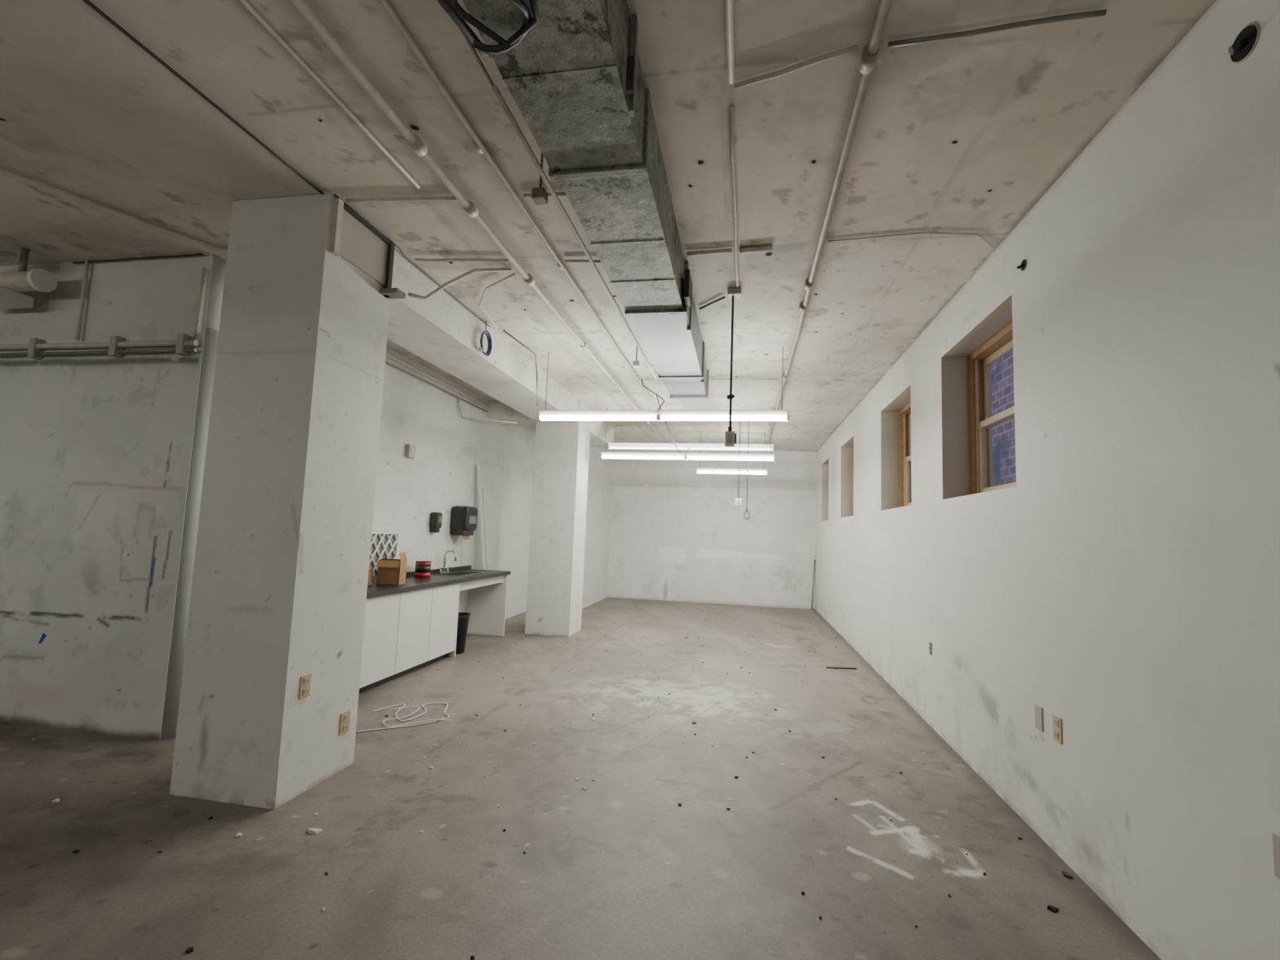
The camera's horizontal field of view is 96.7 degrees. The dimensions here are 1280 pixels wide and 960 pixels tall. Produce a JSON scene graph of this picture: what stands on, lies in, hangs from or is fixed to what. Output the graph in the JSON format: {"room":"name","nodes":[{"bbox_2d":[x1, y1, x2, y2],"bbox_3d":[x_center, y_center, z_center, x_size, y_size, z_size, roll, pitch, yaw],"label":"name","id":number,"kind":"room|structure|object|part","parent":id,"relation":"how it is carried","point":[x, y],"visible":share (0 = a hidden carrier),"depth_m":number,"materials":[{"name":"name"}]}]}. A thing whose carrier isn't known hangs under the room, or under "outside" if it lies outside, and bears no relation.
{"room":"empty basement","nodes":[
{"label":"empty basement","id":0,"kind":"room"},
{"bbox_2d":[0,253,226,740],"bbox_3d":[-5.625,0.004,4.309,5.395,3.216,0.150,1,-5,10],"label":"wall","id":1,"kind":"structure","parent":0,"point":[95,455],"depth_m":3.88,"materials":[{"name":"paint"}]},
{"bbox_2d":[38,633,45,643],"bbox_3d":[-4.032,1.069,3.842,0.060,0.070,0.001,1,-5,10],"label":"tape","id":2,"kind":"object","parent":1,"relation":"attached to","point":[43,635],"visible":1,"depth_m":3.84,"materials":[{"name":"blue plastic"}]},
{"bbox_2d":[0,258,208,359],"bbox_3d":[-5.354,-1.244,4.274,4.895,0.713,0.058,1,-5,10],"label":"pipes","id":3,"kind":"object","parent":1,"relation":"attached to","point":[36,346],"depth_m":3.93,"materials":[{"name":"grey metal"}]},
{"bbox_2d":[160,255,536,740],"bbox_3d":[-2.272,0.478,8.158,0.150,3.216,8.960,1,-5,10],"label":"wall","id":4,"kind":"structure","parent":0,"point":[442,475],"depth_m":6.90,"materials":[{"name":"white paint"}]},
{"bbox_2d":[404,444,415,458],"bbox_3d":[-2.504,-0.312,6.215,0.055,0.140,0.120,1,-5,10],"label":"outlet box","id":5,"kind":"object","parent":4,"relation":"attached to","point":[410,452],"visible":1,"depth_m":6.17,"materials":[{"name":"white plastic"}]},
{"bbox_2d":[429,511,442,533],"bbox_3d":[-2.405,0.501,6.715,0.104,0.240,0.130,1,-5,10],"label":"soap dispenser","id":6,"kind":"object","parent":4,"relation":"attached to","point":[436,517],"visible":1,"depth_m":6.66,"materials":[{"name":"black plastic"}]},
{"bbox_2d":[385,352,517,423],"bbox_3d":[-2.189,-1.065,6.005,0.702,0.370,4.001,1,-5,10],"label":"bundle","id":7,"kind":"object","parent":4,"relation":"attached to","point":[388,355],"depth_m":6.93,"materials":[{"name":"grey metal"}]},
{"bbox_2d":[449,506,477,539],"bbox_3d":[-2.240,0.546,7.263,0.235,0.420,0.330,1,-5,10],"label":"paper towel dispenser","id":8,"kind":"object","parent":4,"relation":"attached to","point":[464,521],"visible":1,"depth_m":7.12,"materials":[{"name":"black plastic"}]},
{"bbox_2d":[368,532,398,575],"bbox_3d":[-2.622,0.747,5.745,0.028,0.432,0.550,1,-5,10],"label":"lattice panel","id":9,"kind":"object","parent":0,"point":[383,544],"depth_m":5.77,"materials":[{"name":"white plastic"}]},
{"bbox_2d":[0,597,1160,959],"bbox_3d":[-2.939,1.775,4.089,10.830,0.150,17.320,1,-5,10],"label":"floor","id":10,"kind":"structure","parent":0,"point":[613,868],"depth_m":2.68,"materials":[{"name":"concrete"}]},
{"bbox_2d":[169,190,390,809],"bbox_3d":[-1.996,0.046,3.293,0.620,3.216,0.580,1,-5,10],"label":"concrete column","id":11,"kind":"structure","parent":10,"relation":"on","point":[279,589],"depth_m":3.04,"materials":[{"name":"paint"}]},
{"bbox_2d":[298,673,311,698],"bbox_3d":[-1.753,1.080,2.985,0.010,0.115,0.070,1,-5,10],"label":"wall outlet","id":12,"kind":"object","parent":11,"relation":"attached to","point":[305,680],"visible":1,"depth_m":2.98,"materials":[{"name":"beige plastic"}]},
{"bbox_2d":[338,709,351,735],"bbox_3d":[-1.704,1.401,3.292,0.010,0.120,0.080,1,-5,10],"label":"wall outlet","id":13,"kind":"object","parent":11,"relation":"attached to","point":[344,717],"visible":1,"depth_m":3.28,"materials":[{"name":"beige plastic"}]},
{"bbox_2d":[328,197,405,298],"bbox_3d":[-1.580,-1.346,3.359,0.120,0.350,0.530,1,-5,10],"label":"access panel","id":14,"kind":"object","parent":11,"relation":"attached to","point":[353,238],"visible":1,"depth_m":3.35,"materials":[{"name":"white metal"}]},
{"bbox_2d":[356,702,451,732],"bbox_3d":[-1.745,1.749,4.246,0.617,0.015,0.568,4,-6,-22],"label":"cable","id":15,"kind":"object","parent":10,"relation":"on","point":[402,707],"visible":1,"depth_m":4.14,"materials":[{"name":"white plastic"}]},
{"bbox_2d":[359,582,460,693],"bbox_3d":[-2.452,1.425,5.286,0.551,0.797,2.070,1,-5,10],"label":"base cabinet","id":16,"kind":"object","parent":10,"relation":"on","point":[405,633],"visible":0.43,"depth_m":5.31,"materials":[{"name":"white laminate"}]},
{"bbox_2d":[366,564,511,598],"bbox_3d":[-2.308,1.106,5.960,0.581,0.225,3.400,1,-5,10],"label":"countertop","id":17,"kind":"structure","parent":16,"relation":"on","point":[457,575],"depth_m":6.10,"materials":[{"name":"laminate"}]},
{"bbox_2d":[367,569,373,586],"bbox_3d":[-2.558,0.890,5.169,0.160,0.140,0.200,2,-5,5],"label":"cardboard box","id":18,"kind":"object","parent":17,"relation":"on","point":[371,571],"visible":0.17,"depth_m":5.22,"materials":[{"name":"brown cardboard"}]},
{"bbox_2d":[376,551,407,585],"bbox_3d":[-2.355,0.838,5.399,0.200,0.300,0.270,3,-5,-7],"label":"cardboard box","id":19,"kind":"object","parent":17,"relation":"on","point":[389,571],"visible":1,"depth_m":5.31,"materials":[{"name":"brown cardboard"}]},
{"bbox_2d":[414,556,431,577],"bbox_3d":[-2.383,0.955,6.253,0.166,0.220,0.170,1,-5,10],"label":"paint can","id":20,"kind":"object","parent":17,"relation":"on","point":[422,570],"visible":1,"depth_m":6.19,"materials":[{"name":"red metal"}]},
{"bbox_2d":[438,550,456,573],"bbox_3d":[-2.307,0.987,6.900,0.170,0.278,0.232,1,-5,10],"label":"faucet","id":21,"kind":"object","parent":17,"relation":"on","point":[452,551],"visible":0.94,"depth_m":6.90,"materials":[{"name":"metal"}]},
{"bbox_2d":[476,465,485,569],"bbox_3d":[-2.133,0.927,7.712,0.304,2.251,0.071,4,-6,-25],"label":"leaning board","id":22,"kind":"object","parent":17,"relation":"on","point":[478,467],"visible":0.57,"depth_m":7.71,"materials":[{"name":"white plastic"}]},
{"bbox_2d":[455,612,470,654],"bbox_3d":[-2.063,1.730,6.427,0.250,0.424,0.300,1,-5,10],"label":"trash bin","id":23,"kind":"object","parent":10,"relation":"on","point":[463,617],"visible":0.55,"depth_m":6.36,"materials":[{"name":"black plastic"}]},
{"bbox_2d":[458,574,507,635],"bbox_3d":[-2.155,1.586,6.940,0.551,0.797,1.295,1,-5,10],"label":"panel","id":24,"kind":"object","parent":10,"relation":"on","point":[486,605],"visible":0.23,"depth_m":7.53,"materials":[{"name":"white laminate"}]},
{"bbox_2d":[481,488,489,569],"bbox_3d":[-2.096,1.089,7.822,0.264,1.951,0.074,3,-5,-11],"label":"leaning board","id":25,"kind":"object","parent":10,"relation":"on","point":[483,490],"visible":0.57,"depth_m":7.83,"materials":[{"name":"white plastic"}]},
{"bbox_2d":[32,601,1072,959],"bbox_3d":[-0.373,2.004,6.488,5.873,0.016,9.747,1,-5,10],"label":"debris","id":26,"kind":"object","parent":10,"relation":"on","point":[314,830],"visible":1,"depth_m":2.63,"materials":[{"name":"paper"}]},
{"bbox_2d":[524,400,591,636],"bbox_3d":[-1.141,0.511,8.064,0.620,3.216,0.580,1,-5,10],"label":"concrete column","id":27,"kind":"structure","parent":10,"relation":"on","point":[554,595],"depth_m":7.79,"materials":[{"name":"paint"}]},
{"bbox_2d":[811,559,815,609],"bbox_3d":[3.490,2.102,11.468,0.023,0.997,0.141,-3,-7,42],"label":"wooden stick","id":28,"kind":"object","parent":10,"relation":"on","point":[814,559],"visible":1,"depth_m":11.46,"materials":[{"name":"white wood"}]},
{"bbox_2d":[826,666,857,669],"bbox_3d":[2.235,2.085,6.316,0.335,0.015,0.016,2,-5,0],"label":"metal rod","id":29,"kind":"object","parent":10,"relation":"on","point":[826,667],"visible":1,"depth_m":6.31,"materials":[{"name":"grey metal"}]},
{"bbox_2d":[582,447,613,608],"bbox_3d":[-1.233,0.802,11.303,0.784,3.216,2.370,1,-5,10],"label":"wall","id":30,"kind":"structure","parent":0,"point":[598,509],"depth_m":11.28,"materials":[{"name":"white paint"}]},
{"bbox_2d":[0,0,1216,451],"bbox_3d":[-2.814,-1.601,4.396,10.830,0.200,17.320,1,-5,10],"label":"ceiling","id":31,"kind":"structure","parent":0,"point":[1020,105],"depth_m":2.76,"materials":[{"name":"grey concrete"}]},
{"bbox_2d":[0,247,57,309],"bbox_3d":[-5.686,-1.445,4.077,3.300,0.374,0.423,1,-5,10],"label":"pipe","id":32,"kind":"object","parent":31,"relation":"attached to","point":[11,283],"visible":1,"depth_m":3.88,"materials":[{"name":"white plastic"}]},
{"bbox_2d":[0,166,227,254],"bbox_3d":[-4.042,-1.725,1.981,0.173,0.054,4.535,-2,-6,36],"label":"conduit pipe","id":33,"kind":"object","parent":31,"relation":"attached to","point":[8,173],"visible":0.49,"depth_m":3.31,"materials":[{"name":"grey metal"}]},
{"bbox_2d":[71,253,203,263],"bbox_3d":[-3.518,-1.546,3.976,1.098,0.017,0.018,1,-5,10],"label":"wire","id":34,"kind":"object","parent":31,"relation":"attached to","point":[201,254],"depth_m":3.96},
{"bbox_2d":[0,0,321,203],"bbox_3d":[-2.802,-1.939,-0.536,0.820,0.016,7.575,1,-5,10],"label":"concrete beam","id":35,"kind":"structure","parent":31,"relation":"attached to","point":[63,58],"depth_m":2.48,"materials":[{"name":"paint"}]},
{"bbox_2d":[83,0,324,195],"bbox_3d":[-2.125,-1.775,0.850,0.018,0.014,4.578,1,-5,10],"label":"wire","id":36,"kind":"object","parent":31,"relation":"attached to","point":[87,2],"depth_m":2.35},
{"bbox_2d":[239,0,420,188],"bbox_3d":[-1.589,-1.768,0.763,0.026,0.019,4.590,1,-5,11],"label":"conduit pipe","id":37,"kind":"object","parent":31,"relation":"attached to","point":[244,2],"visible":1,"depth_m":2.31,"materials":[{"name":"grey metal"}]},
{"bbox_2d":[345,196,457,202],"bbox_3d":[-1.308,-1.544,3.131,0.648,0.022,0.026,2,-5,5],"label":"conduit pipe","id":38,"kind":"object","parent":31,"relation":"attached to","point":[398,198],"visible":0.92,"depth_m":3.12,"materials":[{"name":"grey metal"}]},
{"bbox_2d":[333,194,489,327],"bbox_3d":[-1.501,-1.459,4.084,0.044,0.013,1.998,1,-5,10],"label":"wire","id":39,"kind":"object","parent":31,"relation":"attached to","point":[335,195],"depth_m":3.91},
{"bbox_2d":[408,267,511,300],"bbox_3d":[-1.207,-1.308,3.826,0.648,0.349,0.165,5,-6,-27],"label":"conduit","id":40,"kind":"object","parent":31,"relation":"attached to","point":[491,269],"visible":1,"depth_m":3.87,"materials":[{"name":"grey metal"}]},
{"bbox_2d":[414,257,510,262],"bbox_3d":[-1.187,-1.472,3.811,0.650,0.022,0.026,2,-5,4],"label":"conduit pipe","id":41,"kind":"object","parent":31,"relation":"attached to","point":[415,259],"visible":0.94,"depth_m":3.80,"materials":[{"name":"grey metal"}]},
{"bbox_2d":[288,0,656,431],"bbox_3d":[-0.754,-1.391,4.097,0.060,0.057,11.504,1,-5,10],"label":"pipe","id":42,"kind":"object","parent":31,"relation":"attached to","point":[415,143],"visible":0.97,"depth_m":2.62,"materials":[{"name":"white metal"}]},
{"bbox_2d":[386,248,577,422],"bbox_3d":[-1.520,-1.164,5.810,0.570,0.316,4.280,1,-5,10],"label":"concrete beam","id":43,"kind":"structure","parent":31,"relation":"attached to","point":[438,329],"depth_m":4.90,"materials":[{"name":"paint"}]},
{"bbox_2d":[478,320,492,356],"bbox_3d":[-1.339,-1.233,4.953,0.050,0.317,0.198,1,-5,10],"label":"cable coil","id":44,"kind":"object","parent":31,"relation":"hanging from","point":[486,332],"visible":1,"depth_m":4.96,"materials":[{"name":"blue plastic"}]},
{"bbox_2d":[0,118,992,377],"bbox_3d":[-0.413,-1.419,4.297,4.821,0.001,4.831,1,-5,10],"label":"anchor","id":45,"kind":"object","parent":31,"relation":"attached to","point":[413,127],"visible":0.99,"depth_m":2.75,"materials":[{"name":"black metal"}]},
{"bbox_2d":[478,272,515,328],"bbox_3d":[-1.160,-1.401,4.482,0.197,0.015,1.162,4,-6,-20],"label":"conduit","id":46,"kind":"object","parent":31,"relation":"attached to","point":[513,273],"visible":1,"depth_m":4.26,"materials":[{"name":"grey metal"}]},
{"bbox_2d":[488,400,536,426],"bbox_3d":[-1.750,-0.970,8.318,0.758,0.266,0.500,1,-5,10],"label":"concrete beam","id":47,"kind":"structure","parent":31,"relation":"attached to","point":[497,410],"depth_m":8.12,"materials":[{"name":"paint"}]},
{"bbox_2d":[379,0,654,402],"bbox_3d":[-0.674,-1.521,3.073,0.046,0.031,9.495,1,-5,10],"label":"conduit pipe","id":48,"kind":"object","parent":31,"relation":"attached to","point":[477,144],"visible":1,"depth_m":2.65,"materials":[{"name":"grey metal"}]},
{"bbox_2d":[502,329,537,405],"bbox_3d":[-1.087,-1.055,5.437,0.116,0.546,0.697,0,-5,19],"label":"conduit","id":49,"kind":"object","parent":31,"relation":"attached to","point":[504,331],"visible":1,"depth_m":5.54,"materials":[{"name":"grey metal"}]},
{"bbox_2d":[531,152,548,204],"bbox_3d":[-0.458,-1.427,2.640,0.060,0.284,0.060,1,-5,10],"label":"junction box","id":50,"kind":"object","parent":31,"relation":"attached to","point":[540,195],"visible":0.88,"depth_m":2.61,"materials":[{"name":"grey metal"}]},
{"bbox_2d":[459,29,661,386],"bbox_3d":[-0.227,-1.235,3.633,0.017,0.013,5.002,1,-5,10],"label":"conduit pipe","id":51,"kind":"object","parent":50,"relation":"attached to","point":[468,41],"visible":0.26,"depth_m":1.93,"materials":[{"name":"grey metal"}]},
{"bbox_2d":[491,84,657,379],"bbox_3d":[-0.168,-1.171,3.766,0.024,0.020,3.702,1,-5,10],"label":"conduit pipe","id":52,"kind":"object","parent":50,"relation":"attached to","point":[494,87],"visible":1,"depth_m":2.59,"materials":[{"name":"grey metal"}]},
{"bbox_2d":[523,191,566,197],"bbox_3d":[-0.505,-1.523,3.039,0.241,0.020,0.022,1,-5,7],"label":"conduit pipe","id":53,"kind":"object","parent":31,"relation":"attached to","point":[558,193],"visible":0.47,"depth_m":3.03,"materials":[{"name":"grey metal"}]},
{"bbox_2d":[564,259,600,262],"bbox_3d":[-0.365,-1.446,3.764,0.264,0.020,0.023,2,-5,4],"label":"conduit pipe","id":54,"kind":"object","parent":31,"relation":"attached to","point":[566,260],"visible":0.71,"depth_m":3.76,"materials":[{"name":"silver metal"}]},
{"bbox_2d":[462,0,709,399],"bbox_3d":[-0.085,-1.373,2.670,0.455,0.358,6.940,1,-5,10],"label":"air duct","id":55,"kind":"object","parent":31,"relation":"hanging from","point":[575,79],"visible":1,"depth_m":2.24,"materials":[{"name":"grey metal"}]},
{"bbox_2d":[436,0,540,57],"bbox_3d":[-0.434,-1.362,1.529,0.323,0.165,0.635,0,-5,18],"label":"cable loop","id":56,"kind":"object","parent":55,"relation":"attached to","point":[458,15],"visible":0.98,"depth_m":1.65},
{"bbox_2d":[589,420,614,447],"bbox_3d":[-0.891,-0.823,9.318,0.570,0.316,1.700,1,-5,10],"label":"concrete beam","id":57,"kind":"structure","parent":31,"relation":"attached to","point":[598,428],"depth_m":9.37,"materials":[{"name":"paint"}]},
{"bbox_2d":[632,345,639,367],"bbox_3d":[-0.033,-1.190,5.460,0.060,0.214,0.060,1,-5,10],"label":"junction box","id":58,"kind":"object","parent":31,"relation":"attached to","point":[636,363],"visible":0.96,"depth_m":5.43,"materials":[{"name":"white plastic"}]},
{"bbox_2d":[640,377,664,410],"bbox_3d":[0.184,-0.921,6.079,0.189,0.594,1.031,3,-5,-10],"label":"power cord","id":59,"kind":"object","parent":31,"relation":"hanging from","point":[641,378],"visible":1,"depth_m":6.33,"materials":[{"name":"grey plastic"}]},
{"bbox_2d":[537,346,789,422],"bbox_3d":[0.198,-0.926,5.556,2.440,0.706,0.107,1,-5,10],"label":"fluorescent light","id":60,"kind":"object","parent":31,"relation":"hanging from","point":[782,415],"visible":1,"depth_m":5.47,"materials":[{"name":"white"}]},
{"bbox_2d":[656,393,679,452],"bbox_3d":[0.382,-0.752,7.668,0.028,0.650,0.856,0,-6,26],"label":"power cord","id":61,"kind":"object","parent":31,"relation":"hanging from","point":[656,393],"visible":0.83,"depth_m":7.64,"materials":[{"name":"white plastic"}]},
{"bbox_2d":[600,406,774,461],"bbox_3d":[0.656,-0.659,8.030,2.440,0.756,0.107,1,-5,10],"label":"fluorescent light","id":62,"kind":"object","parent":31,"relation":"hanging from","point":[604,455],"visible":1,"depth_m":7.96,"materials":[{"name":"white"}]},
{"bbox_2d":[608,421,773,451],"bbox_3d":[0.735,-0.718,8.460,2.440,0.556,0.073,1,-5,10],"label":"fluorescent light","id":63,"kind":"object","parent":31,"relation":"hanging from","point":[687,446],"visible":0.97,"depth_m":8.41,"materials":[{"name":"white"}]},
{"bbox_2d":[686,248,732,255],"bbox_3d":[0.437,-1.436,3.586,0.281,0.026,0.030,1,-5,13],"label":"conduit pipe","id":64,"kind":"object","parent":31,"relation":"attached to","point":[726,250],"visible":1,"depth_m":3.58,"materials":[{"name":"grey metal"}]},
{"bbox_2d":[644,377,779,380],"bbox_3d":[0.814,-1.151,6.523,1.533,0.024,0.030,1,-5,8],"label":"conduit pipe","id":65,"kind":"object","parent":31,"relation":"attached to","point":[733,379],"visible":0.7,"depth_m":6.46,"materials":[{"name":"grey metal"}]},
{"bbox_2d":[698,296,725,310],"bbox_3d":[0.553,-1.356,4.368,0.026,0.022,0.284,6,-6,-34],"label":"conduit pipe","id":66,"kind":"object","parent":31,"relation":"attached to","point":[722,297],"visible":1,"depth_m":4.36,"materials":[{"name":"grey metal"}]},
{"bbox_2d":[677,431,766,434],"bbox_3d":[1.427,-0.817,9.953,1.529,0.024,0.032,1,-5,8],"label":"conduit pipe","id":67,"kind":"object","parent":31,"relation":"attached to","point":[678,432],"visible":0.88,"depth_m":9.94,"materials":[{"name":"white metal"}]},
{"bbox_2d":[684,442,764,444],"bbox_3d":[1.625,-0.712,11.029,1.530,0.023,0.030,1,-5,8],"label":"conduit pipe","id":68,"kind":"object","parent":31,"relation":"attached to","point":[684,442],"visible":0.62,"depth_m":11.03,"materials":[{"name":"white metal"}]},
{"bbox_2d":[724,0,734,84],"bbox_3d":[-0.009,-1.759,0.223,0.030,0.026,4.104,1,-5,10],"label":"conduit pipe","id":69,"kind":"object","parent":31,"relation":"attached to","point":[728,3],"visible":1,"depth_m":2.04,"materials":[{"name":"grey metal"}]},
{"bbox_2d":[696,431,768,475],"bbox_3d":[1.594,-0.468,9.864,1.220,0.736,0.107,1,-5,10],"label":"fluorescent light","id":70,"kind":"object","parent":31,"relation":"hanging from","point":[700,470],"visible":1,"depth_m":9.80,"materials":[{"name":"white metal"}]},
{"bbox_2d":[724,287,741,446],"bbox_3d":[0.671,-0.814,4.113,0.100,1.154,0.100,1,-5,10],"label":"outlet box","id":71,"kind":"object","parent":31,"relation":"hanging from","point":[733,293],"visible":1,"depth_m":4.10,"materials":[{"name":"black metal"}]},
{"bbox_2d":[728,106,738,287],"bbox_3d":[0.539,-1.469,3.226,0.025,0.020,1.733,1,-5,11],"label":"conduit pipe","id":72,"kind":"object","parent":31,"relation":"attached to","point":[731,108],"visible":1,"depth_m":2.88,"materials":[{"name":"grey metal"}]},
{"bbox_2d":[734,421,742,506],"bbox_3d":[1.412,-0.315,8.093,0.090,1.374,0.064,1,-5,10],"label":"outlet box","id":73,"kind":"object","parent":31,"relation":"hanging from","point":[738,500],"visible":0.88,"depth_m":8.02,"materials":[{"name":"white plastic"}]},
{"bbox_2d":[743,421,750,519],"bbox_3d":[1.536,-0.218,8.113,0.090,1.554,0.064,1,-5,10],"label":"outlet box","id":74,"kind":"object","parent":31,"relation":"hanging from","point":[746,514],"visible":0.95,"depth_m":8.05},
{"bbox_2d":[738,244,772,253],"bbox_3d":[0.718,-1.431,3.532,0.202,0.032,0.034,1,-5,15],"label":"conduit pipe","id":75,"kind":"object","parent":31,"relation":"attached to","point":[764,248],"visible":1,"depth_m":3.52,"materials":[{"name":"grey metal"}]},
{"bbox_2d":[733,44,857,88],"bbox_3d":[0.580,-1.560,2.157,0.454,0.021,0.026,0,-6,26],"label":"conduit pipe","id":76,"kind":"object","parent":31,"relation":"attached to","point":[846,51],"visible":1,"depth_m":2.14,"materials":[{"name":"grey metal"}]},
{"bbox_2d":[765,0,891,451],"bbox_3d":[1.352,-1.266,4.885,0.083,0.053,13.796,1,-5,10],"label":"conduit pipe","id":77,"kind":"object","parent":31,"relation":"attached to","point":[870,51],"visible":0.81,"depth_m":2.51,"materials":[{"name":"grey metal"}]},
{"bbox_2d":[827,231,993,247],"bbox_3d":[1.620,-1.421,3.348,0.990,0.011,0.144,2,-5,0],"label":"conduit pipe","id":78,"kind":"object","parent":31,"relation":"attached to","point":[917,233],"visible":1,"depth_m":3.31,"materials":[{"name":"grey metal"}]},
{"bbox_2d":[887,8,1106,48],"bbox_3d":[1.216,-1.555,1.965,0.671,0.018,0.022,1,-5,13],"label":"conduit pipe","id":79,"kind":"object","parent":31,"relation":"attached to","point":[1100,12],"visible":1,"depth_m":1.95,"materials":[{"name":"grey metal"}]},
{"bbox_2d":[607,448,822,609],"bbox_3d":[1.280,0.971,12.148,5.435,3.216,0.200,1,-5,10],"label":"wall","id":80,"kind":"structure","parent":0,"point":[678,533],"depth_m":11.98,"materials":[{"name":"paint"}]},
{"bbox_2d":[815,0,1279,959],"bbox_3d":[2.242,0.196,3.212,0.386,3.217,17.120,1,-5,10],"label":"wall","id":81,"kind":"structure","parent":0,"point":[1126,588],"depth_m":2.24,"materials":[{"name":"paint"}]},
{"bbox_2d":[905,413,911,506],"bbox_3d":[2.807,-0.254,5.630,0.075,1.020,1.038,1,-5,10],"label":"window","id":82,"kind":"structure","parent":81,"relation":"in","point":[908,459],"depth_m":6.08,"materials":[{"name":"beige wood"}]},
{"bbox_3d":[2.836,-0.501,5.649,0.035,0.522,1.038,1,-5,10],"label":"upper sash","id":83,"kind":"part","parent":82,"relation":"part of","materials":[{"name":"beige wood"}]},
{"bbox_2d":[899,384,942,506],"bbox_3d":[2.775,-0.262,5.636,0.140,1.095,1.130,1,-5,10],"label":"frame","id":84,"kind":"object","parent":81,"relation":"attached to","point":[905,411],"visible":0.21,"depth_m":6.15,"materials":[{"name":"brown wood"}]},
{"bbox_2d":[928,641,932,654],"bbox_3d":[2.285,1.325,4.483,0.010,0.090,0.050,1,-5,10],"label":"wall outlet","id":85,"kind":"object","parent":81,"relation":"attached to","point":[930,643],"visible":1,"depth_m":4.47,"materials":[{"name":"white plastic"}]},
{"bbox_2d":[968,322,1013,494],"bbox_3d":[2.431,-0.449,3.716,0.140,1.095,1.170,1,-5,10],"label":"frame","id":86,"kind":"object","parent":81,"relation":"attached to","point":[975,376],"visible":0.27,"depth_m":4.24,"materials":[{"name":"brown wood"}]},
{"bbox_2d":[978,339,1016,493],"bbox_3d":[2.463,-0.441,3.709,0.075,1.020,1.078,1,-5,10],"label":"window","id":87,"kind":"structure","parent":81,"relation":"in","point":[1009,412],"depth_m":4.16,"materials":[{"name":"beige wood"}]},
{"bbox_3d":[2.492,-0.688,3.728,0.035,0.522,1.078,1,-5,10],"label":"upper sash","id":88,"kind":"part","parent":87,"relation":"part of","materials":[{"name":"beige wood"}]},
{"bbox_2d":[1034,703,1043,731],"bbox_3d":[1.992,1.186,2.844,0.006,0.115,0.070,1,-5,10],"label":"wall outlet","id":89,"kind":"object","parent":81,"relation":"attached to","point":[1038,709],"visible":1,"depth_m":2.84,"materials":[{"name":"white plastic"}]},
{"bbox_2d":[1052,714,1062,743],"bbox_3d":[1.961,1.170,2.678,0.010,0.115,0.070,1,-5,10],"label":"wall outlet","id":90,"kind":"object","parent":81,"relation":"attached to","point":[1057,722],"visible":1,"depth_m":2.67,"materials":[{"name":"beige plastic"}]},
{"bbox_2d":[1271,832,1279,879],"bbox_3d":[1.761,1.040,1.553,0.006,0.115,0.070,1,-5,10],"label":"wall outlet","id":91,"kind":"object","parent":81,"relation":"attached to","point":[1276,838],"visible":1,"depth_m":1.58,"materials":[{"name":"beige plastic"}]},
{"label":"outside","id":92,"kind":"structure","parent":0,"visible":0},
{"bbox_2d":[991,350,1016,486],"bbox_3d":[8.067,0.340,12.299,0.500,9.000,33.000,1,-5,10],"label":"brick building","id":93,"kind":"structure","parent":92,"point":[1002,370],"depth_m":12.28,"materials":[{"name":"brick"}]}
]}

